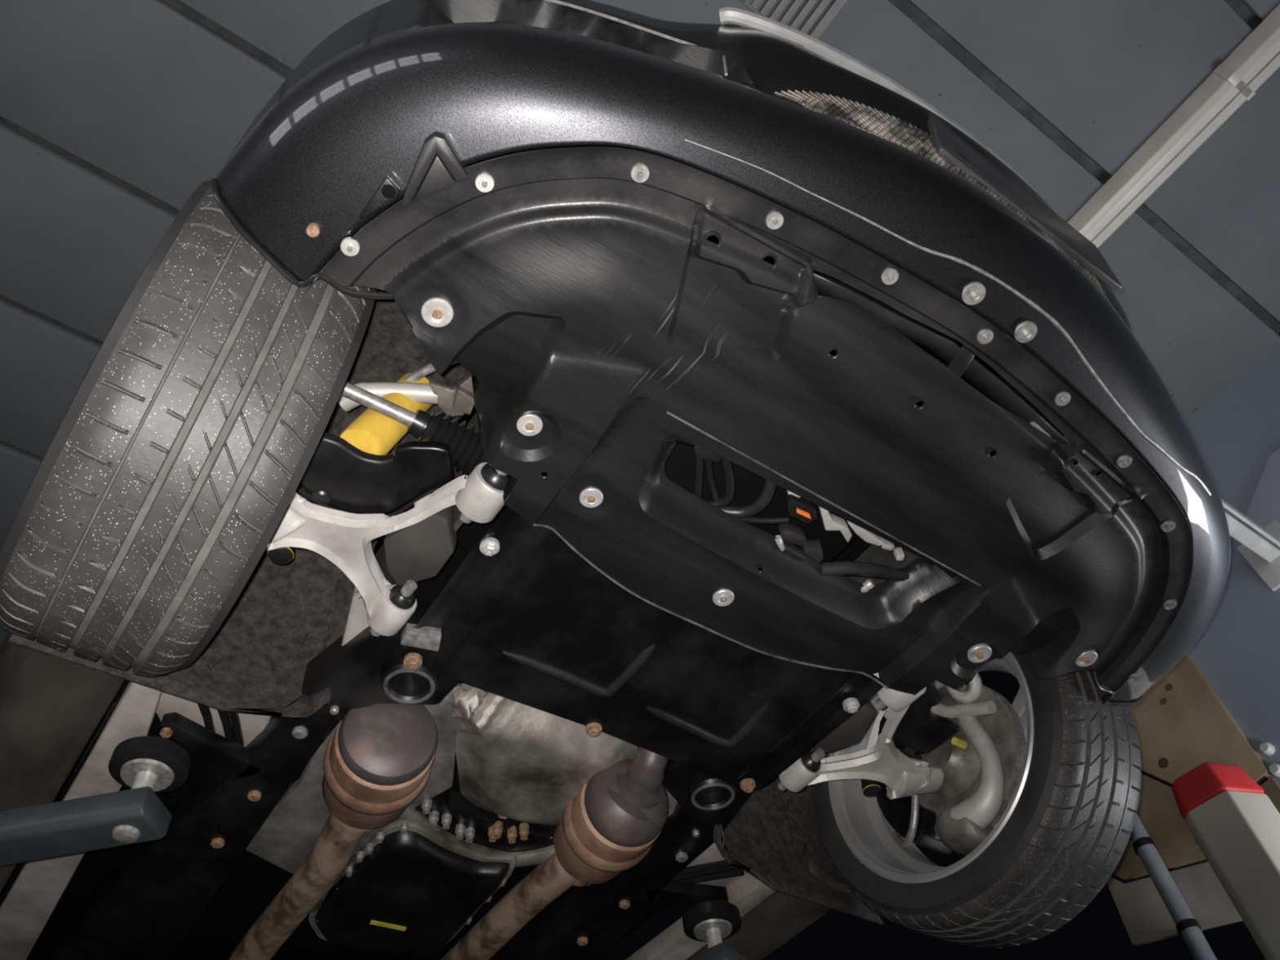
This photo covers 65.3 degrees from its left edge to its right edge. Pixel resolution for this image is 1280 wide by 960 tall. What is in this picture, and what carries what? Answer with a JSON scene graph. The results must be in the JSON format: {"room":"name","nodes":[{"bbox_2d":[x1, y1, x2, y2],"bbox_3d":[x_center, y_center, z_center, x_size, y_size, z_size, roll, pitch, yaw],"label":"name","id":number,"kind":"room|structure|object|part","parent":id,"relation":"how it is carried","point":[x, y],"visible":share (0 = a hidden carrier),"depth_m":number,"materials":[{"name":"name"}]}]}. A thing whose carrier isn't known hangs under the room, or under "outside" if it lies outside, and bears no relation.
{"room":"auto repair garage","nodes":[
{"label":"auto repair garage","id":0,"kind":"room"},
{"bbox_2d":[0,736,191,866],"bbox_3d":[-1.429,0.640,1.714,1.303,0.162,0.130,-10,-52,1],"label":"lift arm","id":1,"kind":"object","parent":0,"point":[146,766],"visible":1,"depth_m":1.65,"materials":[{"name":"grey metal"}]},
{"bbox_3d":[-0.855,0.513,1.732,0.087,0.006,0.087,27,-60,-24],"label":"pad plate","id":2,"kind":"part","parent":1,"relation":"part of","materials":[{"name":"metal"}]},
{"bbox_2d":[0,0,1231,959],"bbox_3d":[-0.430,0.683,2.295,1.962,1.024,3.424,27,-60,-24],"label":"car","id":3,"kind":"object","parent":1,"relation":"on","point":[568,475],"visible":1,"depth_m":1.55,"materials":[{"name":"grey paint"}]},
{"bbox_3d":[-0.800,0.435,1.887,0.241,0.050,0.198,6,-53,-11],"label":"floor panel","id":4,"kind":"part","parent":3,"relation":"part of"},
{"bbox_3d":[-0.880,0.745,2.079,0.223,0.090,1.578,32,-62,-27],"label":"subframe rail","id":5,"kind":"part","parent":3,"relation":"part of","materials":[{"name":"black metal"}]},
{"bbox_3d":[-0.563,0.046,1.495,0.091,0.053,0.103,-26,-54,13],"label":"arm","id":6,"kind":"part","parent":3,"relation":"part of","materials":[{"name":"metal"}]},
{"bbox_3d":[-0.433,-0.288,1.264,0.249,0.095,0.048,22,-58,-22],"label":"arch edge trim","id":7,"kind":"part","parent":3,"relation":"part of","materials":[{"name":"black plastic"}]},
{"bbox_3d":[-0.509,0.274,1.801,0.048,0.060,0.246,12,-55,-15],"label":"apron panel","id":8,"kind":"part","parent":3,"relation":"part of","materials":[{"name":"white metal"}]},
{"bbox_3d":[-0.400,-0.116,1.524,0.160,0.044,0.023,21,-58,-21],"label":"rod","id":9,"kind":"part","parent":3,"relation":"part of","materials":[{"name":"metal"}]},
{"bbox_3d":[-0.419,-0.142,1.661,0.167,0.045,0.048,-3,-52,-4],"label":"arm","id":10,"kind":"part","parent":3,"relation":"part of","materials":[{"name":"metal"}]},
{"bbox_3d":[-0.356,0.103,1.610,0.114,0.050,0.174,27,-60,-24],"label":"splash plate","id":11,"kind":"part","parent":3,"relation":"part of","materials":[{"name":"plastic"}]},
{"bbox_3d":[-0.183,1.100,2.429,0.223,0.090,1.578,22,-58,-21],"label":"subframe rail","id":12,"kind":"part","parent":3,"relation":"part of","materials":[{"name":"black metal"}]},
{"bbox_3d":[-0.072,-0.599,1.314,0.387,0.113,0.029,7,-54,-11],"label":"recess trim","id":13,"kind":"part","parent":3,"relation":"part of","materials":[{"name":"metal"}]},
{"bbox_3d":[0.027,0.323,1.751,0.810,0.019,0.407,27,-60,-24],"label":"skid plate","id":14,"kind":"part","parent":3,"relation":"part of","materials":[{"name":"black paint"}]},
{"bbox_3d":[0.104,-0.052,1.567,0.054,0.040,0.031,27,-60,-24],"label":"bracket plate","id":15,"kind":"part","parent":3,"relation":"part of","materials":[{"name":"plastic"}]},
{"bbox_3d":[0.128,0.908,2.354,0.198,0.050,0.241,-27,-55,14],"label":"floor panel","id":16,"kind":"part","parent":3,"relation":"part of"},
{"bbox_3d":[0.392,0.485,1.987,0.114,0.050,0.174,27,-60,-24],"label":"splash plate","id":17,"kind":"part","parent":3,"relation":"part of","materials":[{"name":"plastic"}]},
{"bbox_3d":[0.574,0.625,2.067,0.103,0.053,0.091,4,-53,-9],"label":"arm","id":18,"kind":"part","parent":3,"relation":"part of","materials":[{"name":"metal"}]},
{"bbox_2d":[774,89,1112,305],"bbox_3d":[0.526,-0.372,1.463,0.778,0.090,0.094,27,-60,-24],"label":"grille","id":19,"kind":"object","parent":3,"relation":"attached to","point":[936,146],"depth_m":1.39,"materials":[{"name":"black plastic"}]},
{"bbox_3d":[0.611,0.400,2.033,0.160,0.044,0.023,33,-63,-27],"label":"rod","id":20,"kind":"part","parent":3,"relation":"part of","materials":[{"name":"metal"}]},
{"bbox_3d":[0.666,0.476,2.087,0.028,0.124,0.154,27,-60,-24],"label":"steering lever","id":21,"kind":"part","parent":3,"relation":"part of","materials":[{"name":"metal"}]},
{"bbox_3d":[0.680,0.428,2.096,0.049,0.078,0.078,27,-60,-24],"label":"rod","id":22,"kind":"part","parent":3,"relation":"part of","materials":[{"name":"metal"}]},
{"bbox_3d":[0.566,-0.416,1.489,0.380,0.154,0.033,27,-60,-24],"label":"number plate","id":23,"kind":"part","parent":3,"relation":"part of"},
{"bbox_3d":[0.911,0.397,1.940,0.249,0.095,0.048,32,-62,-27],"label":"arch edge trim","id":24,"kind":"part","parent":3,"relation":"part of","materials":[{"name":"black rubber"}]},
{"bbox_2d":[0,0,1279,785],"bbox_3d":[-0.860,-1.786,2.592,7.700,0.085,8.800,27,-60,-24],"label":"ceiling","id":25,"kind":"structure","parent":0,"point":[113,113],"depth_m":3.16,"materials":[{"name":"metal"}]},
{"bbox_3d":[-2.447,0.098,3.840,7.700,0.040,0.563,27,-60,-24],"label":"panel","id":26,"kind":"part","parent":25,"relation":"part of","materials":[{"name":"stone"}]},
{"bbox_3d":[-2.103,-0.307,3.566,7.700,0.040,0.563,27,-60,-24],"label":"panel","id":27,"kind":"part","parent":25,"relation":"part of","materials":[{"name":"stone"}]},
{"bbox_3d":[-2.791,0.502,4.113,7.700,0.040,0.563,27,-60,-24],"label":"panel","id":28,"kind":"part","parent":25,"relation":"part of","materials":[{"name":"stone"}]},
{"bbox_3d":[-1.760,-0.711,3.292,7.700,0.040,0.563,27,-60,-24],"label":"panel","id":29,"kind":"part","parent":25,"relation":"part of","materials":[{"name":"stone"}]},
{"bbox_3d":[-3.134,0.906,4.387,7.700,0.040,0.563,27,-60,-24],"label":"panel","id":30,"kind":"part","parent":25,"relation":"part of","materials":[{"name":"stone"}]},
{"bbox_3d":[-1.416,-1.115,3.019,7.700,0.040,0.563,27,-60,-24],"label":"panel","id":31,"kind":"part","parent":25,"relation":"part of","materials":[{"name":"stone"}]},
{"bbox_3d":[-1.072,-1.520,2.745,7.700,0.040,0.563,27,-60,-24],"label":"panel","id":32,"kind":"part","parent":25,"relation":"part of","materials":[{"name":"stone"}]},
{"bbox_2d":[742,0,847,39],"bbox_3d":[0.665,-1.651,2.782,0.254,0.045,0.900,27,-60,-24],"label":"ceiling vent","id":33,"kind":"object","parent":25,"relation":"in","point":[812,18],"visible":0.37,"depth_m":2.95,"materials":[{"name":"grey metal"}]},
{"bbox_3d":[-0.728,-1.924,2.472,7.700,0.040,0.563,27,-60,-24],"label":"panel","id":34,"kind":"part","parent":25,"relation":"part of","materials":[{"name":"stone"}]},
{"bbox_3d":[-0.385,-2.328,2.198,7.700,0.040,0.563,27,-60,-24],"label":"panel","id":35,"kind":"part","parent":25,"relation":"part of","materials":[{"name":"stone"}]},
{"bbox_2d":[1067,4,1279,248],"bbox_3d":[1.659,-0.988,3.378,0.119,0.094,4.100,27,-60,-24],"label":"ceiling light","id":36,"kind":"object","parent":25,"relation":"attached to","point":[1234,82],"visible":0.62,"depth_m":3.25,"materials":[{"name":"grey metal"}]},
{"bbox_3d":[-0.041,-2.732,1.925,7.700,0.040,0.563,27,-60,-24],"label":"panel","id":37,"kind":"part","parent":25,"relation":"part of","materials":[{"name":"stone"}]},
{"bbox_2d":[1185,340,1279,784],"bbox_3d":[3.545,-0.404,1.720,0.148,3.750,4.980,27,-60,-24],"label":"wall","id":38,"kind":"structure","parent":0,"point":[1236,433],"depth_m":3.60,"materials":[{"name":"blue paint"}]},
{"bbox_2d":[1106,652,1279,946],"bbox_3d":[1.783,0.927,3.724,0.030,1.699,0.729,27,-60,-24],"label":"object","id":39,"kind":"object","parent":38,"relation":"attached to","point":[1182,724],"visible":0.44,"depth_m":3.42,"materials":[{"name":"brown wood"}]},
{"bbox_3d":[1.851,1.303,3.214,0.025,0.423,0.691,27,-60,-24],"label":"panel","id":40,"kind":"part","parent":39,"relation":"part of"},
{"bbox_3d":[1.837,1.159,3.385,0.028,0.431,0.670,27,-60,-24],"label":"panel","id":41,"kind":"part","parent":39,"relation":"part of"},
{"bbox_3d":[1.766,0.807,3.880,0.030,1.306,0.729,27,-60,-24],"label":"panel","id":42,"kind":"part","parent":39,"relation":"part of","materials":[{"name":"brown wood"}]},
{"bbox_2d":[1220,497,1279,591],"bbox_3d":[1.772,0.030,3.285,1.150,0.220,0.160,27,-60,-24],"label":"wall bracket","id":43,"kind":"object","parent":38,"relation":"attached to","point":[1261,548],"visible":0.48,"depth_m":3.46,"materials":[{"name":"silver metal"}]},
{"bbox_3d":[1.865,0.045,3.269,1.000,0.050,0.012,27,-60,-24],"label":"hook rail","id":44,"kind":"part","parent":43,"relation":"part of","materials":[{"name":"silver metal"}]},
{"bbox_3d":[1.772,0.030,3.285,1.150,0.040,0.055,27,-60,-24],"label":"arm","id":45,"kind":"part","parent":43,"relation":"part of","materials":[{"name":"white paint"}]},
{"bbox_3d":[2.233,0.265,3.517,0.016,0.220,0.160,27,-60,-24],"label":"wall plate","id":46,"kind":"part","parent":43,"relation":"part of","materials":[{"name":"white paint"}]},
{"bbox_2d":[1245,448,1279,528],"bbox_3d":[2.381,0.074,3.421,0.012,0.629,0.503,27,-60,-24],"label":"board","id":47,"kind":"object","parent":38,"relation":"attached to","point":[1264,508],"visible":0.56,"depth_m":3.63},
{"bbox_3d":[-0.542,0.637,-0.369,9.000,0.100,9.000,27,-60,-24],"label":"floor","id":48,"kind":"structure","parent":0,"visible":0},
{"bbox_2d":[1129,813,1217,959],"bbox_3d":[1.802,1.753,2.747,0.134,3.050,0.074,27,-60,-24],"label":"conduit","id":49,"kind":"object","parent":48,"relation":"on","point":[1188,927],"visible":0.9,"depth_m":3.22,"materials":[{"name":"grey metal"}]},
{"bbox_2d":[1171,762,1279,959],"bbox_3d":[1.629,1.458,1.911,0.400,2.120,0.400,27,-60,-24],"label":"lift column","id":50,"kind":"structure","parent":48,"relation":"on","point":[1235,825],"depth_m":2.55,"materials":[{"name":"white metal"}]},
{"bbox_2d":[682,899,749,959],"bbox_3d":[0.510,1.377,2.497,0.130,0.162,1.289,-33,-56,18],"label":"lift arm","id":51,"kind":"object","parent":50,"relation":"attached to","point":[711,922],"visible":1,"depth_m":2.20,"materials":[{"name":"black rubber"}]},
{"bbox_3d":[0.162,1.002,2.222,0.087,0.005,0.087,-16,-52,6],"label":"pad plate","id":52,"kind":"part","parent":51,"relation":"part of","materials":[{"name":"metal"}]}
]}

